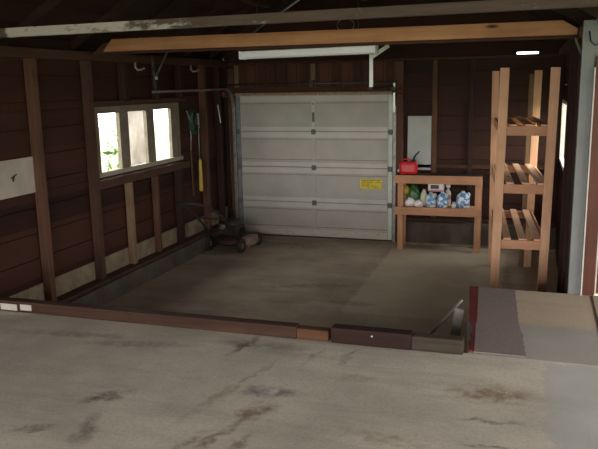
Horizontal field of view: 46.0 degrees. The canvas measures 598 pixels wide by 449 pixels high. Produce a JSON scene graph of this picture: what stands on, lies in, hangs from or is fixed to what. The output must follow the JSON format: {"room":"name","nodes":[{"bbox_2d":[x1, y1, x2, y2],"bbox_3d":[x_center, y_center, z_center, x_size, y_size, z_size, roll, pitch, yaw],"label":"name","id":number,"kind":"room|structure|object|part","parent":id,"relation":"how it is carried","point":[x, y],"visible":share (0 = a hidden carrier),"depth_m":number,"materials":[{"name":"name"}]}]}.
{"room":"garage","nodes":[
{"label":"garage","id":0,"kind":"room"},
{"bbox_2d":[0,46,230,304],"bbox_3d":[-2.887,-0.051,5.260,0.310,2.660,12.070,3,12,18],"label":"wall","id":1,"kind":"structure","parent":0,"point":[82,237],"depth_m":7.41,"materials":[{"name":"brown wood"}]},
{"bbox_2d":[0,156,35,199],"bbox_3d":[-2.717,-0.314,5.816,0.029,0.335,1.710,3,12,18],"label":"board","id":2,"kind":"object","parent":1,"relation":"attached to","point":[16,175],"visible":0.97,"depth_m":6.34,"materials":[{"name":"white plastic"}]},
{"bbox_3d":[-2.905,-1.262,4.966,0.110,0.090,11.970,3,12,18],"label":"plate","id":3,"kind":"part","parent":1,"relation":"part of","materials":[{"name":"brown wood"}]},
{"bbox_2d":[94,102,182,177],"bbox_3d":[-1.871,-1.053,8.405,0.068,0.750,1.940,3,12,18],"label":"window","id":4,"kind":"structure","parent":1,"relation":"in","point":[121,111],"depth_m":8.45,"materials":[{"name":"paint"}]},
{"bbox_3d":[-1.864,-0.709,8.473,0.068,0.050,1.940,3,12,18],"label":"sill","id":5,"kind":"part","parent":4,"relation":"part of","materials":[{"name":"paint"}]},
{"bbox_2d":[134,62,144,70],"bbox_3d":[-1.800,-1.784,7.961,0.121,0.097,0.028,-1,11,1],"label":"wall hook","id":6,"kind":"object","parent":1,"relation":"attached to","point":[135,67],"visible":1,"depth_m":7.96,"materials":[{"name":"grey metal"}]},
{"bbox_3d":[-1.895,0.464,8.304,0.132,0.035,5.640,3,12,18],"label":"sill plate","id":7,"kind":"part","parent":1,"relation":"part of","materials":[{"name":"brown wood"}]},
{"bbox_2d":[186,111,194,195],"bbox_3d":[-1.450,-0.939,9.398,0.024,1.148,0.117,3,12,18],"label":"rod","id":8,"kind":"object","parent":1,"relation":"attached to","point":[186,111],"visible":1,"depth_m":9.43,"materials":[{"name":"wood"}]},
{"bbox_3d":[-1.434,-0.688,9.483,0.024,0.621,0.044,3,12,18],"label":"handle","id":9,"kind":"part","parent":8,"relation":"part of","materials":[{"name":"brown wood"}]},
{"bbox_2d":[189,109,198,133],"bbox_3d":[-1.408,-1.375,9.398,0.075,0.336,0.175,3,12,18],"label":"garden hose","id":10,"kind":"object","parent":8,"relation":"hanging from","point":[192,112],"visible":1,"depth_m":9.37,"materials":[{"name":"green rubber"}]},
{"bbox_2d":[151,52,238,217],"bbox_3d":[-1.330,-0.955,9.566,0.065,2.709,2.400,3,12,18],"label":"door track","id":11,"kind":"object","parent":1,"relation":"attached to","point":[155,77],"visible":0.89,"depth_m":10.55,"materials":[{"name":"metal"}]},
{"bbox_3d":[-1.342,-1.661,9.422,0.050,0.294,2.392,3,12,18],"label":"horizontal rail","id":12,"kind":"part","parent":11,"relation":"part of","materials":[{"name":"grey metal"}]},
{"bbox_3d":[-0.961,-0.807,10.740,0.044,1.950,0.040,3,12,18],"label":"vertical rail","id":13,"kind":"part","parent":11,"relation":"part of","materials":[{"name":"grey metal"}]},
{"bbox_2d":[197,113,202,190],"bbox_3d":[-1.352,-0.977,9.601,0.056,1.060,0.056,3,12,18],"label":"tool","id":14,"kind":"object","parent":1,"relation":"hanging from","point":[200,160],"visible":1,"depth_m":9.62,"materials":[{"name":"yellow plastic"}]},
{"bbox_2d":[0,0,597,37],"bbox_3d":[-0.319,-1.319,4.536,5.120,0.064,0.050,2,12,18],"label":"ceiling beam","id":15,"kind":"structure","parent":1,"relation":"on","point":[485,6],"depth_m":4.39,"materials":[{"name":"timber"}]},
{"bbox_2d":[0,290,597,448],"bbox_3d":[-0.044,1.539,2.273,7.730,0.600,7.830,3,12,18],"label":"floor","id":16,"kind":"structure","parent":0,"point":[66,382],"depth_m":3.90,"materials":[{"name":"concrete"}]},
{"bbox_2d":[0,296,330,341],"bbox_3d":[-1.321,0.651,5.116,3.200,0.085,0.089,3,12,18],"label":"edge timber","id":17,"kind":"object","parent":16,"relation":"on","point":[88,311],"visible":0.97,"depth_m":4.95,"materials":[{"name":"brown wood"}]},
{"bbox_2d":[331,324,463,354],"bbox_3d":[0.621,0.729,4.494,0.840,0.105,0.092,3,12,18],"label":"edge timber","id":18,"kind":"object","parent":16,"relation":"on","point":[340,333],"visible":1,"depth_m":4.46,"materials":[{"name":"wood"}]},
{"bbox_2d":[469,286,477,351],"bbox_3d":[1.256,0.650,5.076,0.071,0.012,1.456,2,12,14],"label":"edging strip","id":19,"kind":"object","parent":16,"relation":"on","point":[473,290],"visible":1,"depth_m":5.18,"materials":[{"name":"red paint"}]},
{"bbox_2d":[474,287,525,356],"bbox_3d":[1.423,0.659,5.022,0.308,0.008,1.467,2,12,15],"label":"carpet runner","id":20,"kind":"object","parent":16,"relation":"on","point":[497,331],"visible":1,"depth_m":4.85,"materials":[{"name":"grey carpet"}]},
{"bbox_2d":[0,0,597,60],"bbox_3d":[0.510,-1.845,3.782,8.280,1.794,12.470,3,12,18],"label":"ceiling","id":21,"kind":"structure","parent":0,"point":[13,13],"depth_m":7.09,"materials":[{"name":"brown wood"}]},
{"bbox_2d":[239,45,378,59],"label":"strip light","id":22,"kind":"object","parent":21,"relation":"hanging from","point":[313,52],"depth_m":6.54,"materials":[{"name":"white metal"}]},
{"bbox_2d":[240,45,373,58],"bbox_3d":[0.077,-1.614,6.613,1.300,0.074,0.144,2,12,18],"label":"diffuser","id":23,"kind":"object","parent":22,"relation":"attached to","point":[369,49],"depth_m":6.55,"materials":[{"name":"white plastic"}]},
{"bbox_2d":[103,235,557,352],"bbox_3d":[0.341,0.828,7.769,5.070,0.150,5.850,3,12,18],"label":"floor","id":24,"kind":"structure","parent":0,"point":[309,281],"depth_m":8.14,"materials":[{"name":"concrete"}]},
{"bbox_2d":[176,202,261,252],"bbox_3d":[-1.074,-0.001,9.527,0.604,0.843,1.588,4,12,23],"label":"lawn mower","id":25,"kind":"object","parent":24,"relation":"on","point":[234,233],"depth_m":9.78,"materials":[{"name":"black metal"}]},
{"bbox_2d":[394,172,483,252],"bbox_3d":[1.898,-0.168,9.613,1.150,1.035,0.338,3,12,18],"label":"workbench","id":26,"kind":"object","parent":24,"relation":"on","point":[401,209],"visible":1,"depth_m":9.44,"materials":[{"name":"brown wood"}]},
{"bbox_3d":[1.391,-0.149,9.666,0.075,0.995,0.040,3,12,18],"label":"leg","id":27,"kind":"part","parent":26,"relation":"part of","materials":[{"name":"brown wood"}]},
{"bbox_3d":[1.467,-0.196,9.897,0.075,0.995,0.040,3,12,18],"label":"leg","id":28,"kind":"part","parent":26,"relation":"part of","materials":[{"name":"brown wood"}]},
{"bbox_2d":[398,151,419,173],"bbox_3d":[1.498,-0.847,9.625,0.296,0.314,0.168,2,12,14],"label":"gas can","id":29,"kind":"object","parent":26,"relation":"on","point":[411,166],"visible":1,"depth_m":9.57,"materials":[{"name":"red plastic"}]},
{"bbox_3d":[1.479,-0.754,9.564,0.162,0.083,0.007,2,12,14],"label":"panel","id":30,"kind":"part","parent":29,"relation":"part of","materials":[{"name":"red plastic"}]},
{"bbox_2d":[405,197,414,206],"bbox_3d":[1.521,-0.310,9.646,0.148,0.128,0.106,3,12,18],"label":"plastic bag","id":31,"kind":"object","parent":26,"relation":"on","point":[409,202],"visible":1,"depth_m":9.61,"materials":[{"name":"white plastic"}]},
{"bbox_2d":[404,184,420,200],"bbox_3d":[1.556,-0.415,9.735,0.263,0.299,0.135,3,12,18],"label":"bag","id":32,"kind":"object","parent":26,"relation":"on","point":[413,192],"visible":0.75,"depth_m":9.68,"materials":[{"name":"green plastic"}]},
{"bbox_2d":[414,199,422,206],"bbox_3d":[1.629,-0.290,9.599,0.129,0.104,0.094,3,12,18],"label":"plastic bag","id":33,"kind":"object","parent":26,"relation":"on","point":[418,203],"visible":1,"depth_m":9.57,"materials":[{"name":"white plastic"}]},
{"bbox_2d":[420,188,426,205],"bbox_3d":[1.711,-0.376,9.674,0.095,0.239,0.101,3,12,18],"label":"plastic bag","id":34,"kind":"object","parent":26,"relation":"on","point":[424,193],"visible":0.76,"depth_m":9.64,"materials":[{"name":"beige plastic"}]},
{"bbox_2d":[425,192,436,206],"bbox_3d":[1.802,-0.342,9.597,0.158,0.200,0.110,3,12,18],"label":"detergent jug","id":35,"kind":"object","parent":26,"relation":"on","point":[430,201],"visible":1,"depth_m":9.56,"materials":[{"name":"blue plastic"}]},
{"bbox_2d":[397,204,474,208],"bbox_3d":[1.898,-0.232,9.621,1.110,0.027,0.299,3,12,18],"label":"shelf","id":36,"kind":"object","parent":26,"relation":"attached to","point":[400,206],"depth_m":9.54,"materials":[{"name":"brown wood"}]},
{"bbox_2d":[396,172,483,178],"bbox_3d":[1.895,-0.657,9.535,1.150,0.035,0.300,3,12,18],"label":"countertop","id":37,"kind":"structure","parent":26,"relation":"on","point":[431,174],"depth_m":9.52,"materials":[{"name":"brown wood"}]},
{"bbox_2d":[437,192,448,207],"bbox_3d":[1.946,-0.339,9.542,0.163,0.210,0.114,-2,11,-5],"label":"detergent jug","id":38,"kind":"object","parent":26,"relation":"on","point":[442,198],"visible":1,"depth_m":9.50,"materials":[{"name":"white plastic"}]},
{"bbox_2d":[428,184,444,191],"bbox_3d":[1.862,-0.507,9.553,0.216,0.106,0.103,3,12,18],"label":"box","id":39,"kind":"object","parent":38,"relation":"on","point":[431,187],"visible":0.88,"depth_m":9.51,"materials":[{"name":"white plastic"}]},
{"bbox_3d":[1.830,-0.506,9.510,0.108,0.052,0.004,3,12,18],"label":"black panel","id":40,"kind":"part","parent":39,"relation":"part of","materials":[{"name":"plastic"}]},
{"bbox_2d":[445,185,450,205],"bbox_3d":[2.040,-0.402,9.646,0.082,0.290,0.082,3,12,18],"label":"spray bottle","id":41,"kind":"object","parent":26,"relation":"on","point":[447,186],"visible":0.78,"depth_m":9.62,"materials":[{"name":"white plastic"}]},
{"bbox_2d":[456,191,470,207],"bbox_3d":[2.209,-0.338,9.476,0.194,0.225,0.137,0,11,6],"label":"detergent jug","id":42,"kind":"object","parent":26,"relation":"on","point":[462,199],"visible":1,"depth_m":9.43,"materials":[{"name":"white plastic"}]},
{"bbox_3d":[2.367,-0.105,9.355,0.075,0.995,0.040,3,12,18],"label":"leg","id":43,"kind":"part","parent":26,"relation":"part of","materials":[{"name":"brown wood"}]},
{"bbox_3d":[2.443,-0.152,9.587,0.075,0.995,0.040,3,12,18],"label":"leg","id":44,"kind":"part","parent":26,"relation":"part of","materials":[{"name":"brown wood"}]},
{"bbox_2d":[429,299,462,333],"bbox_3d":[0.988,0.872,5.454,0.541,0.608,0.030,-1,11,2],"label":"wooden stick","id":45,"kind":"object","parent":24,"relation":"on","point":[460,301],"visible":0.4,"depth_m":5.41,"materials":[{"name":"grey wood"}]},
{"bbox_2d":[450,308,463,335],"bbox_3d":[1.151,0.925,5.272,0.160,0.609,0.057,-6,12,-25],"label":"wooden stick","id":46,"kind":"object","parent":24,"relation":"on","point":[458,313],"visible":0.4,"depth_m":5.24,"materials":[{"name":"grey wood"}]},
{"bbox_2d":[488,67,560,291],"bbox_3d":[2.372,-0.481,7.697,0.565,2.375,1.800,2,12,13],"label":"storage rack","id":47,"kind":"object","parent":24,"relation":"on","point":[532,127],"visible":0.95,"depth_m":6.97,"materials":[{"name":"brown wood"}]},
{"bbox_3d":[2.154,0.026,7.853,0.020,0.083,1.644,2,12,13],"label":"rail","id":48,"kind":"part","parent":47,"relation":"part of","materials":[{"name":"brown wood"}]},
{"bbox_3d":[2.151,-0.520,7.743,0.020,0.083,1.644,2,12,13],"label":"rail","id":49,"kind":"part","parent":47,"relation":"part of","materials":[{"name":"brown wood"}]},
{"bbox_3d":[2.369,-0.657,8.586,0.107,2.371,0.038,2,12,13],"label":"post","id":50,"kind":"part","parent":47,"relation":"part of","materials":[{"name":"brown wood"}]},
{"bbox_3d":[2.148,-1.072,7.632,0.020,0.083,1.644,2,12,13],"label":"rail","id":51,"kind":"part","parent":47,"relation":"part of","materials":[{"name":"brown wood"}]},
{"bbox_3d":[1.958,-0.320,6.907,0.085,2.375,0.038,2,12,13],"label":"post","id":52,"kind":"part","parent":47,"relation":"part of","materials":[{"name":"brown wood"}]},
{"bbox_3d":[2.811,-0.641,8.481,0.085,2.375,0.038,2,12,13],"label":"post","id":53,"kind":"part","parent":47,"relation":"part of","materials":[{"name":"brown wood"}]},
{"bbox_3d":[2.621,0.045,7.742,0.020,0.083,1.644,2,12,13],"label":"rail","id":54,"kind":"part","parent":47,"relation":"part of","materials":[{"name":"brown wood"}]},
{"bbox_3d":[2.618,-0.501,7.633,0.020,0.083,1.644,2,12,13],"label":"rail","id":55,"kind":"part","parent":47,"relation":"part of","materials":[{"name":"brown wood"}]},
{"bbox_3d":[2.400,-0.301,6.802,0.085,2.375,0.038,2,12,13],"label":"post","id":56,"kind":"part","parent":47,"relation":"part of","materials":[{"name":"brown wood"}]},
{"bbox_2d":[222,0,565,251],"bbox_3d":[1.144,-1.793,9.868,5.000,4.150,0.245,3,12,18],"label":"wall","id":57,"kind":"structure","parent":0,"point":[450,83],"depth_m":9.73,"materials":[{"name":"brown wood"}]},
{"bbox_2d":[221,80,403,217],"bbox_3d":[0.179,-0.956,10.256,2.660,2.250,0.250,3,12,18],"label":"bar","id":58,"kind":"object","parent":57,"relation":"attached to","point":[311,83],"visible":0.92,"depth_m":10.11,"materials":[{"name":"metal"}]},
{"bbox_2d":[235,94,392,241],"bbox_3d":[0.203,-0.842,10.407,2.395,2.112,0.073,3,12,18],"label":"door","id":59,"kind":"structure","parent":57,"relation":"in","point":[315,166],"depth_m":10.38,"materials":[{"name":"beige paint"}]},
{"bbox_3d":[0.185,-1.828,10.210,2.235,0.081,0.020,3,12,18],"label":"rail","id":60,"kind":"part","parent":59,"relation":"part of","materials":[{"name":"white metal"}]},
{"bbox_3d":[0.204,-1.107,10.371,2.375,0.518,0.018,3,12,18],"label":"panel","id":61,"kind":"part","parent":59,"relation":"part of","materials":[{"name":"beige paint"}]},
{"bbox_3d":[0.195,-1.621,10.270,2.375,0.518,0.018,3,12,18],"label":"panel","id":62,"kind":"part","parent":59,"relation":"part of","materials":[{"name":"beige paint"}]},
{"bbox_3d":[0.193,-1.399,10.295,2.235,0.066,0.020,3,12,18],"label":"rail","id":63,"kind":"part","parent":59,"relation":"part of","materials":[{"name":"white metal"}]},
{"bbox_3d":[0.195,-1.313,10.312,2.235,0.081,0.020,3,12,18],"label":"rail","id":64,"kind":"part","parent":59,"relation":"part of","materials":[{"name":"white metal"}]},
{"bbox_3d":[0.202,-0.885,10.397,2.235,0.066,0.020,3,12,18],"label":"rail","id":65,"kind":"part","parent":59,"relation":"part of","materials":[{"name":"white metal"}]},
{"bbox_3d":[0.213,-0.592,10.473,2.375,0.518,0.018,3,12,18],"label":"panel","id":66,"kind":"part","parent":59,"relation":"part of","materials":[{"name":"beige paint"}]},
{"bbox_3d":[0.204,-0.799,10.414,2.235,0.081,0.020,3,12,18],"label":"rail","id":67,"kind":"part","parent":59,"relation":"part of","materials":[{"name":"white metal"}]},
{"bbox_3d":[0.211,-0.370,10.498,2.235,0.066,0.020,3,12,18],"label":"rail","id":68,"kind":"part","parent":59,"relation":"part of","materials":[{"name":"white metal"}]},
{"bbox_3d":[0.222,-0.078,10.575,2.375,0.518,0.018,3,12,18],"label":"panel","id":69,"kind":"part","parent":59,"relation":"part of","materials":[{"name":"beige paint"}]},
{"bbox_3d":[0.220,0.124,10.596,2.235,0.106,0.020,3,12,18],"label":"rail","id":70,"kind":"part","parent":59,"relation":"part of","materials":[{"name":"white metal"}]},
{"bbox_3d":[0.213,-0.285,10.515,2.235,0.081,0.020,3,12,18],"label":"rail","id":71,"kind":"part","parent":59,"relation":"part of","materials":[{"name":"white metal"}]},
{"bbox_2d":[361,180,380,187],"bbox_3d":[1.041,-0.584,10.189,0.284,0.118,0.002,3,12,18],"label":"label","id":72,"kind":"object","parent":59,"relation":"attached to","point":[364,183],"depth_m":10.19,"materials":[{"name":"yellow paper"}]},
{"bbox_2d":[368,45,396,241],"bbox_3d":[1.193,-0.912,9.150,0.245,2.698,1.650,3,12,18],"label":"door track","id":73,"kind":"object","parent":57,"relation":"attached to","point":[371,56],"visible":0.98,"depth_m":9.83,"materials":[{"name":"metal"}]},
{"bbox_3d":[1.086,-1.628,9.035,0.050,0.294,1.642,3,12,18],"label":"horizontal rail","id":74,"kind":"part","parent":73,"relation":"part of","materials":[{"name":"metal"}]},
{"bbox_3d":[1.310,-1.749,9.705,0.030,0.400,0.015,3,12,18],"label":"flag plate","id":75,"kind":"part","parent":73,"relation":"part of","materials":[{"name":"metal"}]},
{"bbox_3d":[1.353,-0.702,10.003,0.044,1.950,0.040,3,12,18],"label":"vertical rail","id":76,"kind":"part","parent":73,"relation":"part of","materials":[{"name":"grey metal"}]},
{"bbox_3d":[1.144,-2.286,9.798,4.800,0.035,0.090,3,12,18],"label":"plate","id":77,"kind":"part","parent":57,"relation":"part of","materials":[{"name":"brown wood"}]},
{"bbox_2d":[407,116,431,169],"bbox_3d":[1.686,-1.140,9.867,0.330,0.750,0.025,3,12,18],"label":"wall panel","id":78,"kind":"object","parent":57,"relation":"attached to","point":[419,127],"visible":0.8,"depth_m":9.85,"materials":[{"name":"white"}]},
{"bbox_3d":[2.474,-0.046,9.807,2.080,0.040,0.110,3,12,18],"label":"sill plate","id":79,"kind":"part","parent":57,"relation":"part of","materials":[{"name":"brown wood"}]},
{"bbox_3d":[2.471,-0.793,9.691,2.080,0.050,0.045,3,12,18],"label":"brace rail","id":80,"kind":"part","parent":57,"relation":"part of","materials":[{"name":"brown wood"}]},
{"bbox_2d":[555,26,594,293],"bbox_3d":[2.817,-0.582,7.436,0.135,2.660,4.220,3,12,18],"label":"wall","id":81,"kind":"structure","parent":0,"point":[570,50],"depth_m":6.31,"materials":[{"name":"brown"}]},
{"bbox_2d":[93,35,575,54],"bbox_3d":[0.117,-1.667,6.396,4.600,0.115,0.040,3,12,18],"label":"ceiling beam","id":82,"kind":"structure","parent":81,"relation":"attached to","point":[99,51],"depth_m":6.32,"materials":[{"name":"brown wood"}]},
{"bbox_2d":[103,20,577,51],"bbox_3d":[0.185,-1.632,6.145,4.345,0.112,0.040,3,12,18],"label":"ceiling beam","id":83,"kind":"structure","parent":81,"relation":"on","point":[558,27],"depth_m":6.04,"materials":[{"name":"brown wood"}]},
{"bbox_2d":[559,99,566,169],"bbox_3d":[3.229,-1.101,8.552,0.052,0.790,1.350,3,12,18],"label":"window","id":84,"kind":"structure","parent":81,"relation":"in","point":[564,103],"depth_m":9.13,"materials":[{"name":"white glass"}]},
{"bbox_3d":[2.778,-1.824,7.170,0.115,0.080,4.170,3,12,18],"label":"plate","id":85,"kind":"part","parent":81,"relation":"part of","materials":[{"name":"brown wood"}]},
{"bbox_2d":[575,37,581,54],"bbox_3d":[2.079,-1.330,5.248,0.012,0.129,0.111,-2,11,-7],"label":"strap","id":86,"kind":"object","parent":81,"relation":"attached to","point":[576,40],"visible":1,"depth_m":5.24,"materials":[{"name":"grey metal"}]},
{"bbox_2d":[567,19,597,293],"bbox_3d":[3.470,-0.161,5.012,2.845,2.750,0.065,3,12,18],"label":"wall","id":87,"kind":"structure","parent":0,"point":[589,51],"depth_m":5.34,"materials":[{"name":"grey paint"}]},
{"bbox_2d":[580,56,597,295],"bbox_3d":[2.672,-0.324,5.216,1.003,1.820,0.110,3,12,18],"label":"door","id":88,"kind":"structure","parent":87,"relation":"in","point":[589,278],"depth_m":5.38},
{"bbox_2d":[589,31,597,45],"bbox_3d":[2.218,-1.357,5.129,0.209,0.107,0.020,3,12,20],"label":"cable","id":89,"kind":"object","parent":87,"relation":"attached to","point":[589,31],"visible":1,"depth_m":5.15,"materials":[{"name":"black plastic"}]},
{"bbox_2d":[591,296,597,326],"bbox_3d":[2.050,0.690,4.828,0.015,0.006,1.400,3,12,18],"label":"trim","id":90,"kind":"structure","parent":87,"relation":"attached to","point":[592,300],"depth_m":5.13,"materials":[{"name":"wood"}]},
{"label":"outside","id":91,"kind":"structure","parent":0,"visible":0},
{"bbox_2d":[99,126,597,295],"bbox_3d":[0.043,2.433,0.481,80.000,0.140,80.000,3,12,18],"label":"ground","id":92,"kind":"structure","parent":91,"point":[105,132],"depth_m":31.46,"materials":[{"name":"white"}]},
{"bbox_2d":[101,131,130,170],"bbox_3d":[-3.010,-0.590,10.837,0.956,1.884,0.919,3,12,18],"label":"shrub","id":93,"kind":"object","parent":92,"relation":"on","point":[110,152],"visible":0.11,"depth_m":10.53,"materials":[{"name":"green plant"}]},
{"bbox_3d":[-3.034,-0.522,10.853,0.803,1.746,0.750,3,12,18],"label":"stem","id":94,"kind":"part","parent":93,"relation":"part of","materials":[{"name":"green plant"}]},
{"bbox_2d":[115,111,156,165],"bbox_3d":[-2.923,-3.771,11.833,4.893,7.746,4.989,3,12,18],"label":"tree","id":95,"kind":"object","parent":92,"relation":"on","point":[135,118],"visible":0.07,"depth_m":12.00,"materials":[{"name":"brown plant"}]}
]}

